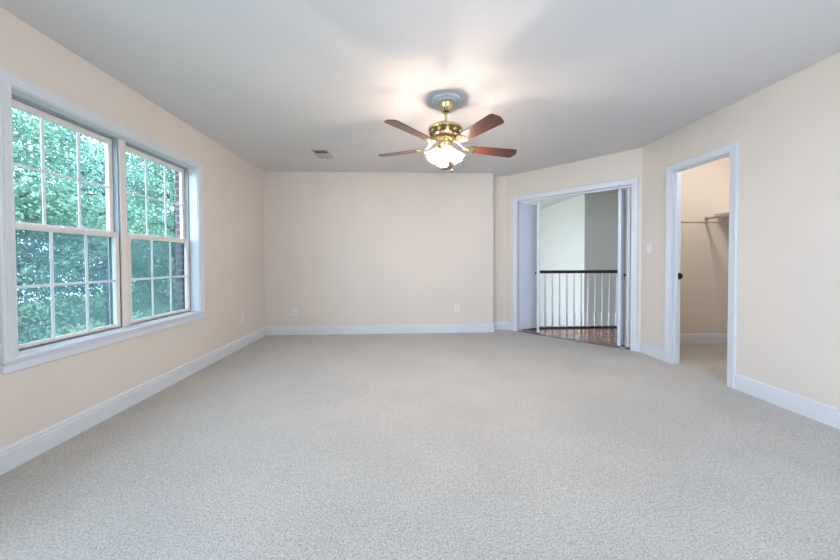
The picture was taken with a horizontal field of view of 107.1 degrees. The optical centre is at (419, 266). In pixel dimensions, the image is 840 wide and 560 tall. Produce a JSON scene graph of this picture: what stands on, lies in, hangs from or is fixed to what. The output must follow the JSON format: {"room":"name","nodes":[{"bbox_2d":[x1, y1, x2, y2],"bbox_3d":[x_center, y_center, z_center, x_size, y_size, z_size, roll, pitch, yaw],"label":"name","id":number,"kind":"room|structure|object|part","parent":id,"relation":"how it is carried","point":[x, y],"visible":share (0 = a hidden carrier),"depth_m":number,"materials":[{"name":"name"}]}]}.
{"room":"empty bedroom","nodes":[
{"label":"empty bedroom","id":0,"kind":"room"},
{"bbox_2d":[0,7,264,448],"bbox_3d":[-2.257,-0.143,1.754,0.120,2.440,6.346,0,1,-2],"label":"wall","id":1,"kind":"structure","parent":0,"point":[33,399],"depth_m":2.49,"materials":[{"name":"beige paint"}]},
{"bbox_2d":[0,67,206,373],"bbox_3d":[-2.291,-0.251,2.416,0.192,1.603,1.646,0,1,-2],"label":"window","id":2,"kind":"structure","parent":1,"relation":"in","point":[17,92],"depth_m":2.19,"materials":[{"name":"white paint"}]},
{"bbox_2d":[14,117,108,227],"bbox_3d":[-2.336,-0.594,2.025,0.007,0.656,0.630,0,1,-2],"label":"grille","id":3,"kind":"object","parent":2,"relation":"attached to","point":[78,131],"depth_m":2.12,"materials":[{"name":"paint"}]},
{"bbox_3d":[-2.344,-0.594,2.025,0.028,0.736,0.710,0,1,-2],"label":"sash","id":4,"kind":"part","parent":2,"relation":"part of","materials":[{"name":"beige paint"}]},
{"bbox_2d":[17,232,115,337],"bbox_3d":[-2.297,0.112,2.039,0.007,0.659,0.630,0,1,-2],"label":"grille","id":5,"kind":"object","parent":2,"relation":"attached to","point":[52,284],"depth_m":2.13,"materials":[{"name":"paint"}]},
{"bbox_3d":[-2.305,0.108,2.039,0.028,0.725,0.710,0,1,-2],"label":"sash","id":6,"kind":"part","parent":2,"relation":"part of","materials":[{"name":"beige paint"}]},
{"bbox_3d":[-2.356,0.116,2.037,0.010,0.707,0.690,0,1,-2],"label":"screen frame","id":7,"kind":"part","parent":2,"relation":"part of","materials":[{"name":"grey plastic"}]},
{"bbox_2d":[127,158,181,236],"bbox_3d":[-2.369,-0.607,2.788,0.007,0.656,0.630,0,1,-2],"label":"grille","id":8,"kind":"object","parent":2,"relation":"attached to","point":[165,165],"depth_m":2.88,"materials":[{"name":"paint"}]},
{"bbox_3d":[-2.377,-0.607,2.788,0.028,0.736,0.710,0,1,-2],"label":"sash","id":9,"kind":"part","parent":2,"relation":"part of","materials":[{"name":"beige paint"}]},
{"bbox_3d":[-2.338,0.095,2.802,0.028,0.725,0.710,0,1,-2],"label":"sash","id":10,"kind":"part","parent":2,"relation":"part of","materials":[{"name":"beige paint"}]},
{"bbox_2d":[132,240,186,315],"bbox_3d":[-2.330,0.098,2.803,0.007,0.659,0.630,0,1,-2],"label":"grille","id":11,"kind":"object","parent":2,"relation":"attached to","point":[152,278],"depth_m":2.90,"materials":[{"name":"paint"}]},
{"bbox_2d":[0,327,265,474],"bbox_3d":[-2.182,1.012,1.688,0.014,0.131,5.926,0,1,-2],"label":"baseboard","id":12,"kind":"structure","parent":1,"relation":"attached to","point":[19,452],"depth_m":2.15,"materials":[{"name":"white paint"}]},
{"bbox_2d":[240,314,243,323],"bbox_3d":[-2.287,0.675,3.992,0.008,0.116,0.072,0,1,-2],"label":"wall outlet","id":13,"kind":"object","parent":1,"relation":"attached to","point":[241,316],"visible":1,"depth_m":3.99,"materials":[{"name":"white plastic"}]},
{"bbox_2d":[175,171,184,309],"bbox_3d":[-2.345,1.082,1.519,0.063,6.000,7.200,0,1,-2],"label":"wall","id":14,"kind":"structure","parent":0,"point":[179,246],"depth_m":3.12,"materials":[{"name":"red brick"}]},
{"bbox_2d":[263,171,492,326],"bbox_3d":[-0.661,-0.204,4.779,3.573,2.440,0.160,0,1,-2],"label":"wall","id":15,"kind":"structure","parent":0,"point":[341,248],"depth_m":4.70,"materials":[{"name":"beige paint"}]},
{"bbox_2d":[292,308,296,314],"bbox_3d":[-1.884,0.671,4.652,0.072,0.116,0.018,0,1,-2],"label":"cable plate","id":16,"kind":"object","parent":15,"relation":"attached to","point":[294,310],"visible":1,"depth_m":4.65,"materials":[{"name":"white plastic"}]},
{"bbox_2d":[266,324,493,334],"bbox_3d":[-0.586,0.951,4.715,3.467,0.131,0.014,0,1,-2],"label":"baseboard","id":17,"kind":"structure","parent":15,"relation":"attached to","point":[424,328],"depth_m":4.71,"materials":[{"name":"white paint"}]},
{"bbox_2d":[454,305,458,311],"bbox_3d":[0.565,0.643,4.763,0.072,0.116,0.008,0,1,-2],"label":"wall outlet","id":18,"kind":"object","parent":15,"relation":"attached to","point":[456,307],"visible":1,"depth_m":4.76,"materials":[{"name":"white plastic"}]},
{"bbox_2d":[0,328,839,559],"bbox_3d":[1.179,1.130,1.929,6.989,0.140,6.350,0,1,-2],"label":"floor","id":19,"kind":"structure","parent":0,"point":[498,444],"depth_m":1.68,"materials":[{"name":"carpet"}]},
{"bbox_2d":[530,270,617,328],"bbox_3d":[3.003,0.527,5.120,3.000,0.948,0.070,0,1,-2],"label":"stair railing","id":20,"kind":"object","parent":19,"relation":"on","point":[544,326],"visible":0.46,"depth_m":5.09,"materials":[{"name":"white paint"}]},
{"bbox_3d":[3.005,0.990,5.128,3.000,0.022,0.070,0,1,-2],"label":"shoe rail","id":21,"kind":"part","parent":20,"relation":"part of","materials":[{"name":"brown wood"}]},
{"bbox_3d":[3.002,0.078,5.112,3.000,0.050,0.062,0,1,-2],"label":"handrail","id":22,"kind":"part","parent":20,"relation":"part of","materials":[{"name":"brown wood"}]},
{"bbox_2d":[0,0,839,209],"bbox_3d":[1.131,-1.486,4.468,7.139,0.120,11.520,0,1,-2],"label":"ceiling","id":23,"kind":"structure","parent":0,"point":[271,82],"depth_m":2.13,"materials":[{"name":"paint"}]},
{"bbox_2d":[311,149,333,158],"bbox_3d":[-1.210,-1.399,3.859,0.200,0.013,0.305,0,1,-2],"label":"ceiling vent","id":24,"kind":"object","parent":23,"relation":"in","point":[319,153],"visible":1,"depth_m":3.83,"materials":[{"name":"metal"}]},
{"bbox_2d":[432,93,460,107],"bbox_3d":[0.218,-1.378,2.588,0.240,0.020,0.240,0,1,-2],"label":"ceiling medallion","id":25,"kind":"object","parent":23,"relation":"attached to","point":[452,96],"visible":0.66,"depth_m":2.53,"materials":[{"name":"white paint"}]},
{"bbox_2d":[378,99,516,172],"bbox_3d":[0.238,-1.073,2.622,1.214,0.590,1.212,1,1,-3],"label":"ceiling fan","id":26,"kind":"object","parent":25,"relation":"hanging from","point":[445,132],"visible":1,"depth_m":2.52,"materials":[{"name":"brown wood"}]},
{"bbox_3d":[-0.178,-1.013,2.770,0.430,0.006,0.128,2,12,24],"label":"blade","id":27,"kind":"part","parent":26,"relation":"part of","materials":[{"name":"brown wood"}]},
{"bbox_3d":[-0.078,-1.002,2.279,0.128,0.006,0.430,17,11,41],"label":"blade","id":28,"kind":"part","parent":26,"relation":"part of","materials":[{"name":"brown wood"}]},
{"bbox_3d":[0.258,-1.008,3.018,0.128,0.006,0.430,-10,0,6],"label":"blade","id":29,"kind":"part","parent":26,"relation":"part of","materials":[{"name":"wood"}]},
{"bbox_3d":[0.421,-0.990,2.223,0.128,0.006,0.430,14,-5,-29],"label":"blade","id":30,"kind":"part","parent":26,"relation":"part of","materials":[{"name":"brown wood"}]},
{"bbox_3d":[0.628,-0.994,2.680,0.430,0.006,0.128,1,-10,-12],"label":"blade","id":31,"kind":"part","parent":26,"relation":"part of","materials":[{"name":"brown wood"}]},
{"bbox_2d":[493,176,505,320],"bbox_3d":[1.255,-0.216,5.000,0.276,2.440,0.100,0,1,-2],"label":"wall","id":32,"kind":"structure","parent":0,"point":[499,182],"depth_m":4.95,"materials":[{"name":"beige paint"}]},
{"bbox_2d":[493,321,505,329],"bbox_3d":[1.252,0.940,4.963,0.256,0.131,0.014,0,1,-2],"label":"baseboard","id":33,"kind":"structure","parent":32,"relation":"attached to","point":[498,325],"depth_m":4.96,"materials":[{"name":"white paint"}]},
{"bbox_2d":[540,195,580,325],"bbox_3d":[3.236,1.120,8.130,0.120,5.240,3.680,0,1,-2],"label":"wall","id":34,"kind":"structure","parent":0,"point":[560,223],"depth_m":7.09,"materials":[{"name":"paint"}]},
{"bbox_2d":[506,148,641,340],"bbox_3d":[2.052,-0.208,4.374,1.781,2.440,0.120,1,1,45],"label":"wall","id":35,"kind":"structure","parent":0,"point":[625,164],"depth_m":4.22,"materials":[{"name":"beige paint"}]},
{"bbox_2d":[506,321,511,330],"bbox_3d":[1.417,0.940,4.930,0.118,0.131,0.014,1,1,45],"label":"baseboard","id":36,"kind":"structure","parent":35,"relation":"attached to","point":[508,324],"depth_m":4.93,"materials":[{"name":"white paint"}]},
{"bbox_2d":[518,331,629,349],"bbox_3d":[2.061,1.021,4.340,1.496,0.024,0.054,1,1,45],"label":"trim","id":37,"kind":"structure","parent":35,"relation":"attached to","point":[518,331],"depth_m":4.25,"materials":[{"name":"wood"}]},
{"bbox_2d":[512,177,638,351],"bbox_3d":[2.082,-0.035,4.348,1.628,2.096,0.158,1,1,45],"label":"doorway","id":38,"kind":"structure","parent":35,"relation":"in","point":[633,183],"depth_m":4.03,"materials":[{"name":"white paint"}]},
{"bbox_2d":[518,201,539,332],"bbox_3d":[1.714,0.009,4.898,0.322,1.998,0.389,0,1,22],"label":"door","id":39,"kind":"structure","parent":38,"relation":"attached to","point":[529,215],"depth_m":4.93,"materials":[{"name":"white paint"}]},
{"bbox_3d":[1.843,0.001,4.833,0.035,1.980,0.364,0,1,22],"label":"panel","id":40,"kind":"part","parent":39,"relation":"part of","materials":[{"name":"white paint"}]},
{"bbox_2d":[617,188,630,347],"bbox_3d":[2.680,0.022,4.000,0.406,1.998,0.132,-1,1,-41],"label":"door","id":41,"kind":"structure","parent":38,"relation":"attached to","point":[621,193],"depth_m":3.92,"materials":[{"name":"white paint"}]},
{"bbox_3d":[2.658,0.012,4.044,0.364,1.980,0.035,-1,1,-41],"label":"panel","id":42,"kind":"part","parent":41,"relation":"part of","materials":[{"name":"white paint"}]},
{"bbox_3d":[2.706,0.013,3.998,0.035,1.980,0.364,1,1,40],"label":"panel","id":43,"kind":"part","parent":41,"relation":"part of","materials":[{"name":"white paint"}]},
{"bbox_2d":[637,341,639,351],"bbox_3d":[2.632,0.956,3.735,0.035,0.131,0.014,1,1,45],"label":"baseboard","id":44,"kind":"structure","parent":35,"relation":"attached to","point":[638,342],"depth_m":3.73,"materials":[{"name":"white paint"}]},
{"bbox_2d":[581,193,617,325],"bbox_3d":[3.898,1.151,6.257,1.280,5.240,0.120,0,1,-2],"label":"wall","id":45,"kind":"structure","parent":0,"point":[599,211],"depth_m":6.16,"materials":[{"name":"paint"}]},
{"bbox_2d":[680,157,729,333],"bbox_3d":[3.440,-0.208,4.098,1.448,2.440,0.080,0,1,-2],"label":"wall","id":46,"kind":"structure","parent":0,"point":[705,187],"depth_m":4.07,"materials":[{"name":"beige paint"}]},
{"bbox_2d":[680,333,726,343],"bbox_3d":[3.447,0.947,4.072,1.448,0.131,0.014,0,1,-2],"label":"baseboard","id":47,"kind":"structure","parent":46,"relation":"attached to","point":[709,338],"depth_m":4.08,"materials":[{"name":"white paint"}]},
{"bbox_2d":[681,215,728,221],"bbox_3d":[3.431,-0.625,4.041,1.427,0.086,0.019,0,1,-2],"label":"trim","id":48,"kind":"structure","parent":46,"relation":"attached to","point":[684,218],"depth_m":4.04,"materials":[{"name":"beige paint"}]},
{"bbox_2d":[704,214,728,220],"bbox_3d":[3.786,-0.606,2.811,0.056,0.056,2.469,0,1,-2],"label":"closet rod","id":49,"kind":"object","parent":46,"relation":"attached to","point":[706,218],"visible":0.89,"depth_m":3.90,"materials":[{"name":"metal"}]},
{"bbox_2d":[622,52,839,408],"bbox_3d":[2.787,-0.158,1.456,0.088,2.440,5.311,0,1,-2],"label":"wall","id":50,"kind":"structure","parent":0,"point":[787,132],"depth_m":2.34,"materials":[{"name":"beige paint"}]},
{"bbox_2d":[646,243,651,252],"bbox_3d":[2.645,-0.219,3.587,0.009,0.116,0.072,0,1,-2],"label":"light switch","id":51,"kind":"object","parent":50,"relation":"attached to","point":[648,245],"visible":1,"depth_m":3.58,"materials":[{"name":"white plastic"}]},
{"bbox_2d":[640,341,663,360],"bbox_3d":[2.650,0.960,3.548,0.014,0.131,0.359,0,1,-2],"label":"baseboard","id":52,"kind":"structure","parent":50,"relation":"attached to","point":[656,352],"depth_m":3.53,"materials":[{"name":"white paint"}]},
{"bbox_2d":[664,141,738,388],"bbox_3d":[2.723,-0.017,2.993,0.131,2.104,0.721,0,1,-2],"label":"closet doorway","id":53,"kind":"structure","parent":50,"relation":"in","point":[673,275],"depth_m":3.26,"materials":[{"name":"white paint"}]},
{"bbox_3d":[2.774,-0.018,2.995,0.019,2.104,0.721,0,1,-2],"label":"casing","id":54,"kind":"part","parent":53,"relation":"part of","materials":[{"name":"white paint"}]},
{"bbox_2d":[734,374,839,429],"bbox_3d":[2.770,1.009,0.795,0.014,0.131,3.711,0,1,-2],"label":"baseboard","id":55,"kind":"structure","parent":50,"relation":"attached to","point":[826,414],"depth_m":2.26,"materials":[{"name":"white paint"}]},
{"label":"outside","id":56,"kind":"structure","parent":0,"visible":0},
{"bbox_2d":[17,296,169,342],"bbox_3d":[-21.583,4.121,9.146,37.630,0.200,60.000,0,1,-2],"label":"ground","id":57,"kind":"structure","parent":56,"point":[36,302],"depth_m":23.64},
{"bbox_2d":[12,107,142,343],"bbox_3d":[-5.325,0.350,3.696,3.039,7.439,2.883,0,1,-6],"label":"tree","id":58,"kind":"object","parent":57,"relation":"on","point":[24,133],"visible":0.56,"depth_m":3.98,"materials":[{"name":"green plant"}]},
{"bbox_2d":[14,120,173,327],"bbox_3d":[-9.002,-0.160,8.887,4.260,8.292,4.237,0,1,-2],"label":"tree","id":59,"kind":"object","parent":57,"relation":"on","point":[103,269],"visible":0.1,"depth_m":8.26,"materials":[{"name":"green plant"}]},
{"bbox_2d":[76,142,176,319],"bbox_3d":[-5.424,0.547,6.920,2.895,6.927,3.080,0,1,-6],"label":"tree","id":60,"kind":"object","parent":57,"relation":"on","point":[160,252],"visible":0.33,"depth_m":6.29,"materials":[{"name":"green plant"}]}
]}

